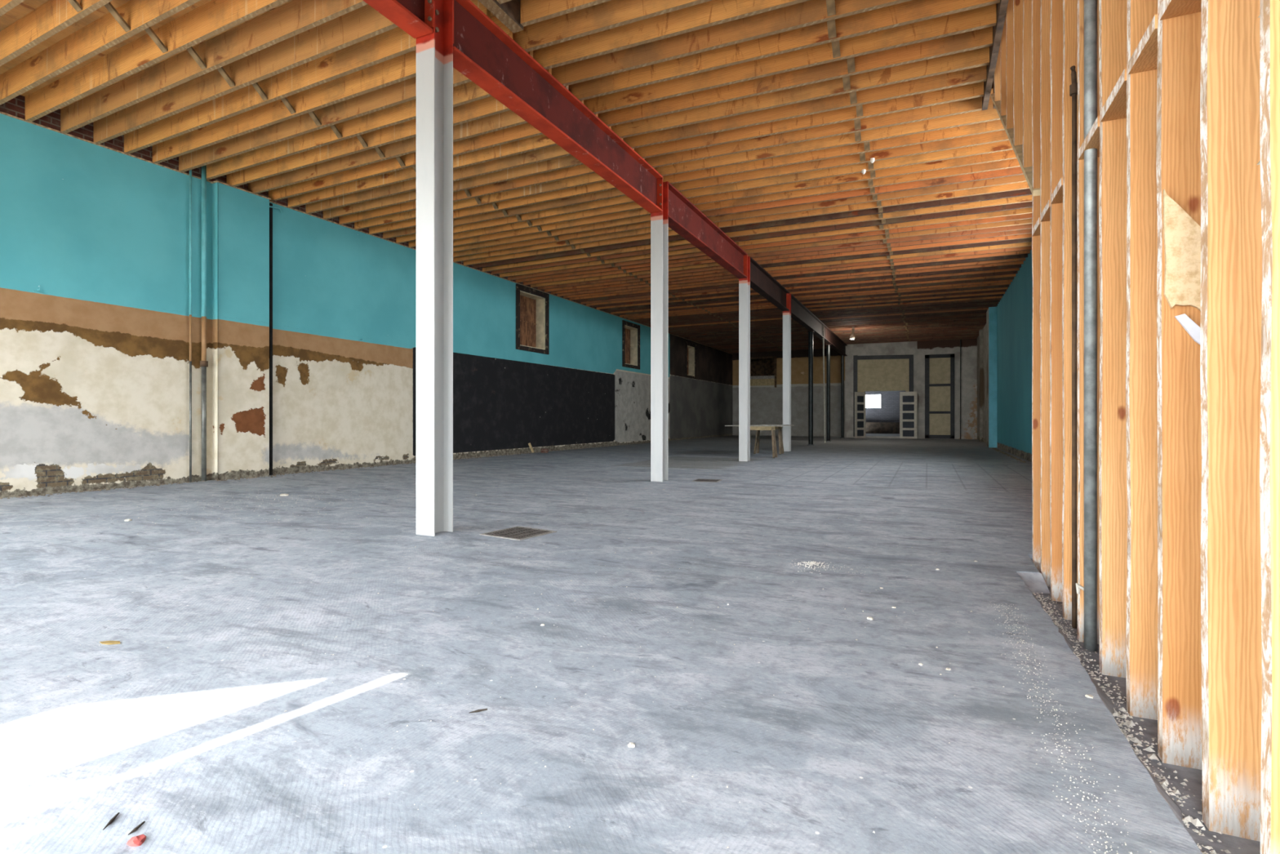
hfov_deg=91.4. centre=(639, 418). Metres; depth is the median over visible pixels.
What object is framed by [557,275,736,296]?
joist
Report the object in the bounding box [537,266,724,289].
joist
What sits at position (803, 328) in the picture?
joist
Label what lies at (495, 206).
board
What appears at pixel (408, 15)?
steel beam
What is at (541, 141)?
joist
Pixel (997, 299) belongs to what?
joist
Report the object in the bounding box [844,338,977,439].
wall
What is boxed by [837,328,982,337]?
joist
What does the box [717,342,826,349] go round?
joist
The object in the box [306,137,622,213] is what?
joist
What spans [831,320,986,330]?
joist
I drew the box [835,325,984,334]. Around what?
joist
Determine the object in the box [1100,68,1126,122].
wood blocking
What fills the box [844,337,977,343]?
joist
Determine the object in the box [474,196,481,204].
board
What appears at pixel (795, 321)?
joist
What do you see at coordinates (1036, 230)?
wall blocking
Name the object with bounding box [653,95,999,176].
joist
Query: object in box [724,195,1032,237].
joist
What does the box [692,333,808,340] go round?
joist
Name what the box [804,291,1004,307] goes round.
joist
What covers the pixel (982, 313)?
joist
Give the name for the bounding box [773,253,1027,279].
joist
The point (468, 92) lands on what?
joist
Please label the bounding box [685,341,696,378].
window
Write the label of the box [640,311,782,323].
joist
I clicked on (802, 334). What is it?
joist
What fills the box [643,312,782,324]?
joist
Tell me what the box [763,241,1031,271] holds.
joist
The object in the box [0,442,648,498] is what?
debris
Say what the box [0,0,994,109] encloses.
ceiling
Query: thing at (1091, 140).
wood blocking
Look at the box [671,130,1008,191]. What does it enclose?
joist
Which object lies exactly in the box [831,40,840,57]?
board
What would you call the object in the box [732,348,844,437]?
wall
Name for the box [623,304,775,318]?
joist
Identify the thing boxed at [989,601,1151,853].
plaster dust
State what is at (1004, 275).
joist
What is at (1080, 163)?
stud
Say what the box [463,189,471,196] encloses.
board
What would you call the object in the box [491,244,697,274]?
joist
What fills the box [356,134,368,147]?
board
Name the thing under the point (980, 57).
joist
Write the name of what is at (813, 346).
joist
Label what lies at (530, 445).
broken lath
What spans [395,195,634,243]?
joist
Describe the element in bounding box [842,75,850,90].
board
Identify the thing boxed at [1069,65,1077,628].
rusty pipe
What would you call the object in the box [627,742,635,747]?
chip
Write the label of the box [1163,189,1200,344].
fibreboard remnant
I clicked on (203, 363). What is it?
pipe
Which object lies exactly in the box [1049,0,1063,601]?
stud
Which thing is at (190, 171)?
pipe
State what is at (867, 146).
board
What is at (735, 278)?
joist
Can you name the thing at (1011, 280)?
joist
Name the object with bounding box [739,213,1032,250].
joist
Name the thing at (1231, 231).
stud
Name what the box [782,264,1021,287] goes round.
joist
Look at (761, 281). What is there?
steel beam
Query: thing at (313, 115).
board
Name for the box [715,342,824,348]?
joist
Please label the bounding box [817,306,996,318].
joist
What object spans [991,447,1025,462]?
debris
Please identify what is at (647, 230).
joist
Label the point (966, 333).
joist
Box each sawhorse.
[750,426,777,457]
[753,426,784,454]
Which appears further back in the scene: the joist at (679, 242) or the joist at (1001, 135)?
the joist at (679, 242)
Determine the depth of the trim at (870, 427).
37.32 m
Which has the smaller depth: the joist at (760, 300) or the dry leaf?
the dry leaf
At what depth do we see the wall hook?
7.34 m
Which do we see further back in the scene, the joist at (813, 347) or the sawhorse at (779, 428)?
the joist at (813, 347)
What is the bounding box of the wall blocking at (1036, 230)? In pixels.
[1031,217,1040,235]
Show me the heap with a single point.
(811, 562)
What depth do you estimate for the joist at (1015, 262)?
14.95 m
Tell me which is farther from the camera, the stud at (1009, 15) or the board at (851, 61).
the board at (851, 61)
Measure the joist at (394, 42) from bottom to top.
0.279 m
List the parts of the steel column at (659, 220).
splice plate, splice plate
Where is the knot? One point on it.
(1077, 586)
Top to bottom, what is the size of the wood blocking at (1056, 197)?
0.040 m
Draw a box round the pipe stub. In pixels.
[269,205,282,213]
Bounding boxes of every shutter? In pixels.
[520,294,536,347]
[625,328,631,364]
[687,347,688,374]
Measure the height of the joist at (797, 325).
0.279 m
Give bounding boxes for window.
[515,283,549,354]
[622,320,639,369]
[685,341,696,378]
[750,355,776,387]
[865,394,871,408]
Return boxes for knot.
[1075,582,1084,593]
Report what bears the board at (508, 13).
attached to the ceiling
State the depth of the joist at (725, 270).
15.91 m
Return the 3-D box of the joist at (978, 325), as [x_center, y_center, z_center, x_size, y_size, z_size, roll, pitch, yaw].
[10.335,-3.600,24.500,5.594,0.279,0.050,0,0,24]
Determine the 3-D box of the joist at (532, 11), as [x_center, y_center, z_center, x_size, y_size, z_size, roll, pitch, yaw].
[0.695,-3.599,4.734,3.787,0.279,0.049,0,0,24]
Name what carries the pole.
on the floor
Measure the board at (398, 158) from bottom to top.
0.256 m
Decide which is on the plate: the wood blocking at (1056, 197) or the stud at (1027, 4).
the stud at (1027, 4)
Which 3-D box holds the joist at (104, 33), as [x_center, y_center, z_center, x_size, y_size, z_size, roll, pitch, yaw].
[-4.570,-3.599,5.617,6.048,0.279,0.048,0,0,27]
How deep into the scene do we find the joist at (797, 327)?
25.23 m
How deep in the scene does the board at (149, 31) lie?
5.84 m
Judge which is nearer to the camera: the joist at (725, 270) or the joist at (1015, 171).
the joist at (1015, 171)
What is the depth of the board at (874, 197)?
9.88 m
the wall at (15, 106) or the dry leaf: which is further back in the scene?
the wall at (15, 106)
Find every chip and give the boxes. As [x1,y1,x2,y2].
[280,493,288,496]
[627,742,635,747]
[1084,694,1093,697]
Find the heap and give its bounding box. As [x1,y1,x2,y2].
[790,559,865,574]
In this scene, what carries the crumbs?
on the floor
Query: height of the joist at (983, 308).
0.279 m
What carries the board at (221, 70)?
attached to the joist at (291, 19)
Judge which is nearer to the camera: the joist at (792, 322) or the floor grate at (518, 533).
the floor grate at (518, 533)
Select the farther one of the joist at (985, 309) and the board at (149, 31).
the joist at (985, 309)
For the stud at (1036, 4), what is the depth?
3.98 m
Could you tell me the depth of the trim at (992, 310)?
19.35 m
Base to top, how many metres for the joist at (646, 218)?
0.279 m
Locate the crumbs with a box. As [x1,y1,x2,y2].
[3,450,972,848]
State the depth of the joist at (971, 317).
22.59 m
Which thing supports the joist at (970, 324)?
attached to the ceiling
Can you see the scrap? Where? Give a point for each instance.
(135, 841)
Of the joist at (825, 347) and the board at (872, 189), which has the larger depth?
the joist at (825, 347)
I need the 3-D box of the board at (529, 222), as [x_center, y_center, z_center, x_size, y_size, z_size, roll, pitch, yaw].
[-2.025,-3.591,11.129,0.068,0.256,0.294,0,0,25]
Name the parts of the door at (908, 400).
panel, panel, panel, panel, panel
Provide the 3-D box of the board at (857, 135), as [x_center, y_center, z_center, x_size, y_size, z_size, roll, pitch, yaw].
[2.669,-3.591,7.685,0.068,0.256,0.299,0,0,25]
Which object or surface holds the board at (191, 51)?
attached to the joist at (291, 19)
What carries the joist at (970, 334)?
attached to the ceiling
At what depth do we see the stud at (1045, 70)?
3.69 m
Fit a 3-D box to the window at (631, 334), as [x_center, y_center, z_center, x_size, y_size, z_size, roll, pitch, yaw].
[-0.435,-2.579,22.118,0.341,1.593,1.395,0,0,25]
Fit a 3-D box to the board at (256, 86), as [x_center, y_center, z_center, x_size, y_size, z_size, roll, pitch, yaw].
[-4.128,-3.591,6.680,0.068,0.256,0.294,0,0,25]
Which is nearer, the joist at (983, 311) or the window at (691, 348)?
the joist at (983, 311)
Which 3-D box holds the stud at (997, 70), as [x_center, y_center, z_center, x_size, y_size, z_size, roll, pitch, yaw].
[3.610,-4.109,6.263,0.105,1.862,0.041,0,0,25]
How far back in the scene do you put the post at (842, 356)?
28.91 m
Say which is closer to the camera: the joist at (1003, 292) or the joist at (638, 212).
the joist at (638, 212)
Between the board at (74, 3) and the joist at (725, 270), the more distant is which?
the joist at (725, 270)
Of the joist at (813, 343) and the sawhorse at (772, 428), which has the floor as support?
the sawhorse at (772, 428)
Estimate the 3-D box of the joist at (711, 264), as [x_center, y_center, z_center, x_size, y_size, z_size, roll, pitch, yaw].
[-0.183,-3.601,15.155,6.048,0.279,0.048,0,0,27]
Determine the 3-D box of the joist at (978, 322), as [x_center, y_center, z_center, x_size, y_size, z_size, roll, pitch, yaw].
[10.057,-3.599,23.895,5.594,0.279,0.050,0,0,24]
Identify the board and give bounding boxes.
[67,0,82,12]
[104,2,130,31]
[144,26,168,53]
[186,46,206,69]
[217,66,235,87]
[251,82,268,101]
[280,97,295,114]
[307,111,321,126]
[329,124,342,138]
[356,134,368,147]
[373,146,385,158]
[395,156,405,166]
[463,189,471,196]
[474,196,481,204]
[478,0,523,33]
[491,202,497,209]
[501,209,507,216]
[515,214,521,221]
[526,220,532,226]
[724,424,794,426]
[826,0,835,16]
[826,19,836,39]
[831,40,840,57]
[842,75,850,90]
[846,57,855,73]
[849,91,857,104]
[853,119,861,130]
[854,131,861,142]
[856,105,862,116]
[859,152,865,161]
[863,142,870,151]
[867,162,873,169]
[867,179,873,186]
[870,170,875,177]
[870,186,875,193]
[872,194,877,200]
[876,200,881,206]
[878,207,882,213]
[878,213,883,218]
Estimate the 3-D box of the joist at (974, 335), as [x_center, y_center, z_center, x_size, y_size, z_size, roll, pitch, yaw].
[11.727,-3.597,27.525,5.594,0.279,0.050,0,0,24]
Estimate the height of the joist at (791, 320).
0.279 m
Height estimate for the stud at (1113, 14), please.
6.028 m
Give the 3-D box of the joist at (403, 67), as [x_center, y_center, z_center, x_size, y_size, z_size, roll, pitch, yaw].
[-3.884,-3.596,7.108,6.048,0.279,0.048,0,0,27]
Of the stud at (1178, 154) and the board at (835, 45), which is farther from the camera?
the board at (835, 45)
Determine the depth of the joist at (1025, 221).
11.96 m
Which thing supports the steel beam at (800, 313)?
attached to the steel column at (786, 314)
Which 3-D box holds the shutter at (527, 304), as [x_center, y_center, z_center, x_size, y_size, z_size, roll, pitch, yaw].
[-3.099,-2.583,16.677,0.049,1.368,1.161,0,0,25]
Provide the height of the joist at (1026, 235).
0.279 m
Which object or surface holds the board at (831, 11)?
attached to the joist at (811, 12)
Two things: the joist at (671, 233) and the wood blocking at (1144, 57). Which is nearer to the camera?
the wood blocking at (1144, 57)
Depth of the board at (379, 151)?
8.25 m
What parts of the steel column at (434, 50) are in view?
splice plate, splice plate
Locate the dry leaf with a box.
[99,640,119,644]
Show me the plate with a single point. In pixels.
(1018, 149)
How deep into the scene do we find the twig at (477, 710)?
1.92 m
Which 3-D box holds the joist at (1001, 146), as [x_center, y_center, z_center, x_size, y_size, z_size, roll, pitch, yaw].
[3.099,-3.599,8.768,5.594,0.279,0.050,0,0,24]
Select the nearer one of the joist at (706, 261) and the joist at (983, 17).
the joist at (983, 17)
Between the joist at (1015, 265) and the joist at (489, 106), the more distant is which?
the joist at (1015, 265)
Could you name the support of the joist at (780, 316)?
attached to the ceiling
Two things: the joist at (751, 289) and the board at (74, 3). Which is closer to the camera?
the board at (74, 3)
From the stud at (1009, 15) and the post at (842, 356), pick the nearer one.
the stud at (1009, 15)
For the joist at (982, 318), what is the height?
0.279 m
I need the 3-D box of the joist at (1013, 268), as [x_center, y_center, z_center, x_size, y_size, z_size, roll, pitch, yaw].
[6.300,-3.598,15.726,5.594,0.279,0.050,0,0,24]
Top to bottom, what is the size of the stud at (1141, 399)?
5.668 m
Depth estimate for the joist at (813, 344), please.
30.51 m
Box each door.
[853,354,913,438]
[899,391,916,438]
[924,353,954,438]
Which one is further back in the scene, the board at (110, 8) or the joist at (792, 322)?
the joist at (792, 322)
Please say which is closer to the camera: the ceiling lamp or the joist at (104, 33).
the joist at (104, 33)
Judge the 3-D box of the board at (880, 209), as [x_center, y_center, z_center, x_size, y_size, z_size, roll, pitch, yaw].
[3.987,-3.591,10.378,0.068,0.256,0.299,0,0,25]
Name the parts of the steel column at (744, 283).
splice plate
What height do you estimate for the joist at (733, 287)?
0.279 m
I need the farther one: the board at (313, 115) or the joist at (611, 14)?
the board at (313, 115)
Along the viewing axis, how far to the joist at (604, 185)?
10.18 m
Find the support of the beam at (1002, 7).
attached to the ceiling
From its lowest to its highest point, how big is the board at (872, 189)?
0.256 m
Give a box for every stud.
[994,43,1000,101]
[1000,17,1006,115]
[1005,0,1013,128]
[1013,0,1022,146]
[1022,0,1032,167]
[1031,0,1040,573]
[1040,0,1050,586]
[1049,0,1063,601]
[1062,0,1078,620]
[1076,0,1100,644]
[1098,0,1127,677]
[1125,0,1158,719]
[1155,0,1202,769]
[1200,0,1262,841]
[1259,0,1279,853]
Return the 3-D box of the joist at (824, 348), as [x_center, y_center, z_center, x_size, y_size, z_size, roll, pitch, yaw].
[7.495,-3.598,31.844,6.048,0.279,0.048,0,0,27]
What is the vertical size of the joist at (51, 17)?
0.279 m
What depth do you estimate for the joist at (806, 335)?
27.20 m
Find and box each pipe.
[189,169,191,482]
[200,164,208,480]
[960,339,960,439]
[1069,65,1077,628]
[1084,0,1097,651]
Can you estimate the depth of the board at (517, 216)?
10.91 m
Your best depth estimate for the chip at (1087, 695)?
2.02 m
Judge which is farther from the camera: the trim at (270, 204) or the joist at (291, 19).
the trim at (270, 204)
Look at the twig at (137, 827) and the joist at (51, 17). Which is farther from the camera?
the joist at (51, 17)
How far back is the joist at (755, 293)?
18.47 m
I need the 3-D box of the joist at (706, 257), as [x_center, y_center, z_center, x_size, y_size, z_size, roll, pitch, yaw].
[-0.457,-3.599,14.558,6.048,0.279,0.048,0,0,27]
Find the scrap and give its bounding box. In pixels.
[126,834,146,846]
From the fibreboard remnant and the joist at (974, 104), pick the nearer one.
the fibreboard remnant
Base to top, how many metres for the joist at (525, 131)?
0.279 m
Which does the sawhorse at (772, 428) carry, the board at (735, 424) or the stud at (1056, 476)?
the board at (735, 424)
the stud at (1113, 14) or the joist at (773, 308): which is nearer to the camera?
the stud at (1113, 14)
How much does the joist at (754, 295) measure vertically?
0.279 m
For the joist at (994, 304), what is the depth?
20.12 m
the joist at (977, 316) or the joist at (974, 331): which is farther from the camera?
the joist at (974, 331)
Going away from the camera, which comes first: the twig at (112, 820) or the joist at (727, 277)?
the twig at (112, 820)
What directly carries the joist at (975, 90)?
attached to the ceiling
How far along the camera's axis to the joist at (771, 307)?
20.54 m
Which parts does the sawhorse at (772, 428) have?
rail, leg, leg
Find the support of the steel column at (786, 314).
on the floor
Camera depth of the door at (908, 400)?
28.14 m
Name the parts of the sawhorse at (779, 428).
leg, leg, leg, leg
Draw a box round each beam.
[363,0,432,38]
[453,0,662,213]
[667,182,747,278]
[750,257,789,311]
[791,293,847,355]
[982,0,1008,110]
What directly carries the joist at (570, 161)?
attached to the ceiling
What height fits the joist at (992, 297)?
0.279 m
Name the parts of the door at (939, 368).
panel, panel, panel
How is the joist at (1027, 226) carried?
attached to the ceiling
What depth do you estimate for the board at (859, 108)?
7.12 m
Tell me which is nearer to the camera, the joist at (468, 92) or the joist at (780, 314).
the joist at (468, 92)
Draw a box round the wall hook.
[32,284,44,293]
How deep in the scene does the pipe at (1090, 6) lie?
2.66 m
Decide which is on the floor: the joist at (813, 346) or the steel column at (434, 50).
the steel column at (434, 50)
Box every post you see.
[807,330,814,445]
[825,343,831,441]
[840,355,844,438]
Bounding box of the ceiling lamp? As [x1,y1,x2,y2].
[849,326,854,339]
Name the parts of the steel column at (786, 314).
splice plate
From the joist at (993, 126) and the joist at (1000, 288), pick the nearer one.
the joist at (993, 126)
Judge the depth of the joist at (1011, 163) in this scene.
9.36 m
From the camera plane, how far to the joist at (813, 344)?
30.17 m
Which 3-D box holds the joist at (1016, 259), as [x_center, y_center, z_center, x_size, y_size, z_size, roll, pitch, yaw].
[5.882,-3.601,14.819,5.594,0.279,0.050,0,0,24]
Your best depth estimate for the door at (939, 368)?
27.74 m
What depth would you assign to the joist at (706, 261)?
15.00 m
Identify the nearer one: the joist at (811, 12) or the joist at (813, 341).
the joist at (811, 12)
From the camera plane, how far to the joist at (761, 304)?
19.93 m
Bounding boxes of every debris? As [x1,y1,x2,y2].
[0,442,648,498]
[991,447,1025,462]
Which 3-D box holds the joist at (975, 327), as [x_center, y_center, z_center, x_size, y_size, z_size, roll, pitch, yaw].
[10.614,-3.599,25.105,5.594,0.279,0.050,0,0,24]
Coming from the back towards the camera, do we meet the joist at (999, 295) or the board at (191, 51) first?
the joist at (999, 295)
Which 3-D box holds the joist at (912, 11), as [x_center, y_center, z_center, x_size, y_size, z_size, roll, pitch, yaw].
[1.066,-3.599,6.026,4.192,0.279,0.049,0,0,24]
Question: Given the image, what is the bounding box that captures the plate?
[991,93,1039,195]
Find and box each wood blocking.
[1040,199,1050,222]
[1050,177,1062,204]
[1078,115,1099,159]
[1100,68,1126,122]
[1128,14,1157,74]
[1160,0,1201,20]
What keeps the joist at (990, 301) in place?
attached to the ceiling
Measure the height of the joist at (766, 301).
0.279 m
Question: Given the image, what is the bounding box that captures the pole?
[822,324,826,443]
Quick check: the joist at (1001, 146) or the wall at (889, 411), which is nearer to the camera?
the joist at (1001, 146)
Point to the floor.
(151, 749)
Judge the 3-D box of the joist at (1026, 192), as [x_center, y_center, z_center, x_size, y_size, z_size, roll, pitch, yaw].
[3.934,-3.599,10.583,5.594,0.279,0.050,0,0,24]
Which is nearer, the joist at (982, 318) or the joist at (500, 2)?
the joist at (500, 2)
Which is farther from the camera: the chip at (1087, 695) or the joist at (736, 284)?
the joist at (736, 284)
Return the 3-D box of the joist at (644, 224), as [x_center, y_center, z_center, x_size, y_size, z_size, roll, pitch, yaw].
[-1.554,-3.600,12.174,6.048,0.279,0.048,0,0,27]
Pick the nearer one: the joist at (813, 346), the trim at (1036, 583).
the trim at (1036, 583)
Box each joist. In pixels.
[0,0,24,17]
[0,0,112,66]
[0,0,200,105]
[25,0,289,121]
[60,0,367,133]
[93,4,398,144]
[124,0,489,154]
[152,16,512,164]
[178,50,533,172]
[206,68,551,180]
[226,85,568,186]
[248,100,583,193]
[268,114,597,201]
[287,126,610,208]
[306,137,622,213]
[323,148,634,219]
[338,158,644,224]
[354,173,606,229]
[368,181,616,234]
[382,183,671,239]
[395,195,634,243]
[408,201,643,247]
[453,208,650,246]
[453,214,650,252]
[453,221,650,257]
[453,226,672,262]
[463,230,679,265]
[472,235,684,268]
[482,239,691,271]
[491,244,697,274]
[496,0,511,4]
[499,248,702,277]
[507,252,706,279]
[512,0,711,52]
[515,255,711,282]
[520,0,610,26]
[523,258,716,284]
[530,262,720,287]
[533,0,809,69]
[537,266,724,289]
[544,268,728,292]
[551,0,911,86]
[551,271,733,293]
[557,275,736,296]
[563,277,738,298]
[568,0,999,100]
[568,280,738,300]
[574,283,738,302]
[580,282,779,304]
[583,3,996,114]
[586,288,754,306]
[591,290,756,307]
[596,292,759,309]
[597,26,992,126]
[601,294,761,311]
[605,296,764,312]
[610,46,989,137]
[610,298,767,314]
[615,300,770,315]
[619,300,799,316]
[622,65,986,148]
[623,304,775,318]
[627,306,777,319]
[631,307,779,320]
[634,81,983,158]
[635,309,782,322]
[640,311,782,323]
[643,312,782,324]
[644,97,981,168]
[647,314,782,325]
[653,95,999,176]
[662,120,1004,183]
[667,315,782,325]
[667,317,791,327]
[667,318,794,328]
[667,320,795,329]
[667,320,797,331]
[667,322,799,333]
[670,324,800,333]
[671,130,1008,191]
[673,324,802,334]
[675,326,804,335]
[679,327,804,336]
[680,140,1013,198]
[681,328,807,337]
[684,329,808,337]
[687,149,1016,204]
[687,330,807,338]
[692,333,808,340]
[694,158,1020,211]
[694,333,813,342]
[697,334,814,342]
[699,335,816,343]
[701,166,1023,217]
[704,337,818,344]
[706,337,820,345]
[707,174,1026,222]
[708,339,821,346]
[711,340,822,346]
[712,341,822,347]
[714,182,1029,227]
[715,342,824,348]
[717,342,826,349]
[719,188,1032,232]
[719,343,826,349]
[720,344,825,350]
[722,345,826,351]
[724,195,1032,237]
[724,346,826,351]
[728,346,825,351]
[728,346,831,352]
[729,201,1032,242]
[729,347,832,353]
[735,207,1032,246]
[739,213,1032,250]
[744,218,1031,253]
[747,223,1031,257]
[752,228,1031,261]
[755,233,1031,265]
[760,237,1031,267]
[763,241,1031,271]
[766,245,1031,274]
[769,249,1030,276]
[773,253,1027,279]
[776,257,1025,282]
[779,261,1023,284]
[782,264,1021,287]
[784,267,1019,289]
[786,271,1017,292]
[789,273,1015,293]
[791,276,1013,296]
[794,279,1012,298]
[796,282,1010,300]
[799,284,1008,302]
[800,287,1008,303]
[802,288,1006,306]
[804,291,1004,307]
[806,293,1003,309]
[808,296,1002,311]
[810,297,1000,312]
[812,300,999,314]
[813,302,998,315]
[815,303,997,317]
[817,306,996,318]
[818,307,988,319]
[820,309,987,321]
[822,311,986,322]
[822,312,986,324]
[824,314,986,324]
[825,315,986,326]
[826,317,986,327]
[828,318,986,328]
[830,320,986,329]
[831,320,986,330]
[831,322,986,332]
[833,324,985,333]
[834,324,984,333]
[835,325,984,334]
[835,327,983,335]
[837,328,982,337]
[839,329,979,337]
[840,330,978,338]
[840,332,978,339]
[841,333,978,340]
[842,333,978,341]
[843,334,978,342]
[844,335,977,342]
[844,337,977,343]
[845,337,977,344]
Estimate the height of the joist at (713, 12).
0.279 m
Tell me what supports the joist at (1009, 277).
attached to the ceiling
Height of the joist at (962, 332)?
0.279 m
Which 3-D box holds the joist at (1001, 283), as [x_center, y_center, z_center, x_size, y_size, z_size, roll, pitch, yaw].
[6.995,-3.599,17.239,5.594,0.279,0.050,0,0,24]
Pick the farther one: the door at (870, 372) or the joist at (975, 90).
the door at (870, 372)
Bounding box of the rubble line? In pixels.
[1033,591,1240,853]
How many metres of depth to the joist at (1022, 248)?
13.72 m
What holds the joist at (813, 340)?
attached to the ceiling
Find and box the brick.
[540,448,548,453]
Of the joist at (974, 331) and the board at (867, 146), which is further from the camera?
the joist at (974, 331)
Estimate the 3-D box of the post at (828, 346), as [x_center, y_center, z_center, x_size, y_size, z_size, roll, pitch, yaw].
[7.473,-1.021,24.796,0.216,3.841,0.216,0,0,25]
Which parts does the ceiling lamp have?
lamp shade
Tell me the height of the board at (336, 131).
0.256 m
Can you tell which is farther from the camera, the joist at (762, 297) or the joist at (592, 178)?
the joist at (762, 297)
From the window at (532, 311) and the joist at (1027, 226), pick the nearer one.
the joist at (1027, 226)
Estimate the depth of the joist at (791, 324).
24.32 m
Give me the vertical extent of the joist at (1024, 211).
0.279 m
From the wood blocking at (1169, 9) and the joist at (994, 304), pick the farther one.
the joist at (994, 304)
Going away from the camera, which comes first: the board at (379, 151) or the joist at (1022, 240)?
the board at (379, 151)
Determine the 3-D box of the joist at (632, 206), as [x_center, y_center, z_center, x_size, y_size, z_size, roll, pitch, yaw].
[-1.965,-3.600,11.280,6.048,0.279,0.048,0,0,27]
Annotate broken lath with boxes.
[528,442,534,453]
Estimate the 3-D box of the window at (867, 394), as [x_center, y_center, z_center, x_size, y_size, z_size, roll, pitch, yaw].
[14.193,-1.053,38.165,0.963,0.810,0.027,0,0,25]
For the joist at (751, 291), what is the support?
attached to the ceiling
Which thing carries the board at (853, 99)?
attached to the joist at (978, 74)
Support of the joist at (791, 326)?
attached to the ceiling
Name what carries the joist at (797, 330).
attached to the ceiling
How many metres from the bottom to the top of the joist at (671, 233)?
0.279 m
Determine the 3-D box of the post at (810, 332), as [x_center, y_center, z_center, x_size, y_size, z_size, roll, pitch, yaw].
[5.754,-1.021,21.059,0.216,3.841,0.216,0,0,25]
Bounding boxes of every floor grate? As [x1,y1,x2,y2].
[479,525,556,540]
[691,478,722,482]
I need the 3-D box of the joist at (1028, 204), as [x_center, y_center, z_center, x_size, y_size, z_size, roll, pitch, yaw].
[4.212,-3.598,11.188,5.594,0.279,0.050,0,0,24]
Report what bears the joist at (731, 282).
attached to the ceiling
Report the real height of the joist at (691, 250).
0.279 m
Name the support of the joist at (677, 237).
attached to the ceiling
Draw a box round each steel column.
[416,0,453,536]
[650,176,668,481]
[738,254,750,461]
[782,293,791,451]
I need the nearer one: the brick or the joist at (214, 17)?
the joist at (214, 17)
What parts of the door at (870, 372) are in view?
panel, panel, panel, panel, panel, infill panel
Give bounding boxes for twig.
[102,812,119,830]
[128,821,145,835]
[468,708,487,712]
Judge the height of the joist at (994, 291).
0.279 m
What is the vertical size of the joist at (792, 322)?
0.279 m
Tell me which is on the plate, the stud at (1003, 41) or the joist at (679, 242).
the stud at (1003, 41)
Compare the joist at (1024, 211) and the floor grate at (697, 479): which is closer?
the floor grate at (697, 479)
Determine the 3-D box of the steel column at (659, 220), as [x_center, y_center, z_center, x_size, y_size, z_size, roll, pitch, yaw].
[0.279,-1.274,9.026,0.185,4.349,0.250,0,0,25]
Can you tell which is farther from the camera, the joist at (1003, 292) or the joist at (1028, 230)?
the joist at (1003, 292)
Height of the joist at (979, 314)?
0.279 m
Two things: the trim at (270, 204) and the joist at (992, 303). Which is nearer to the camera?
the trim at (270, 204)
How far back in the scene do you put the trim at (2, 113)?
9.45 m
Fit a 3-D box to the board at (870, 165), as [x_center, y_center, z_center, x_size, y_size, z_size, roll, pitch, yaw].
[3.155,-3.591,8.561,0.068,0.256,0.299,0,0,25]
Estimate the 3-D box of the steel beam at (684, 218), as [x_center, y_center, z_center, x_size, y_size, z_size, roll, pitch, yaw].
[1.247,-3.196,11.131,0.189,0.506,4.383,0,0,25]
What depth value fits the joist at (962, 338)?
28.00 m
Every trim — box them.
[0,111,732,354]
[269,203,272,475]
[865,422,899,433]
[988,306,996,447]
[1017,572,1183,826]
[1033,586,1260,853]
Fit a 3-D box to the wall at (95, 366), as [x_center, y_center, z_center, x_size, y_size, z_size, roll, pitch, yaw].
[-2.029,-1.256,18.171,0.152,4.401,34.200,0,0,25]
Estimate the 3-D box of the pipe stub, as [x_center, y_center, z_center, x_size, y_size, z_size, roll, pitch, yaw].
[-5.834,-3.359,9.980,0.048,0.076,0.301,0,0,20]
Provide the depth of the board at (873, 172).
8.95 m
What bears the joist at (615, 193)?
attached to the ceiling
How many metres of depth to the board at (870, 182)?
9.27 m
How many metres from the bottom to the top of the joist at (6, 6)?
0.279 m
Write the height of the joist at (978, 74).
0.279 m
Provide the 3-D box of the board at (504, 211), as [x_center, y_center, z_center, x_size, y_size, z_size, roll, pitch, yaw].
[-2.341,-3.591,10.552,0.068,0.256,0.294,0,0,25]
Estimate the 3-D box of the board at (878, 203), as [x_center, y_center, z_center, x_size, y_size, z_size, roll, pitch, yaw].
[3.846,-3.591,10.076,0.068,0.256,0.299,0,0,25]
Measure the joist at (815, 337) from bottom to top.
0.279 m
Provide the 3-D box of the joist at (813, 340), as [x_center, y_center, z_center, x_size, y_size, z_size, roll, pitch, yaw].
[5.987,-3.598,28.566,6.048,0.279,0.048,0,0,27]
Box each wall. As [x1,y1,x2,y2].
[0,94,728,352]
[0,113,732,497]
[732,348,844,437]
[751,358,774,376]
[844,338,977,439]
[865,391,905,422]
[977,249,1032,462]
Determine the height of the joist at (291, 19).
0.279 m
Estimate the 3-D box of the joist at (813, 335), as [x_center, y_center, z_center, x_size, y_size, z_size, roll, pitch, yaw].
[5.438,-3.596,27.374,6.048,0.279,0.048,0,0,27]
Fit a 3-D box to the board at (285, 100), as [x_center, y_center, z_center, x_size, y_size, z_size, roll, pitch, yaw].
[-3.993,-3.591,6.979,0.068,0.256,0.294,0,0,25]
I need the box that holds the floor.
[0,433,1202,853]

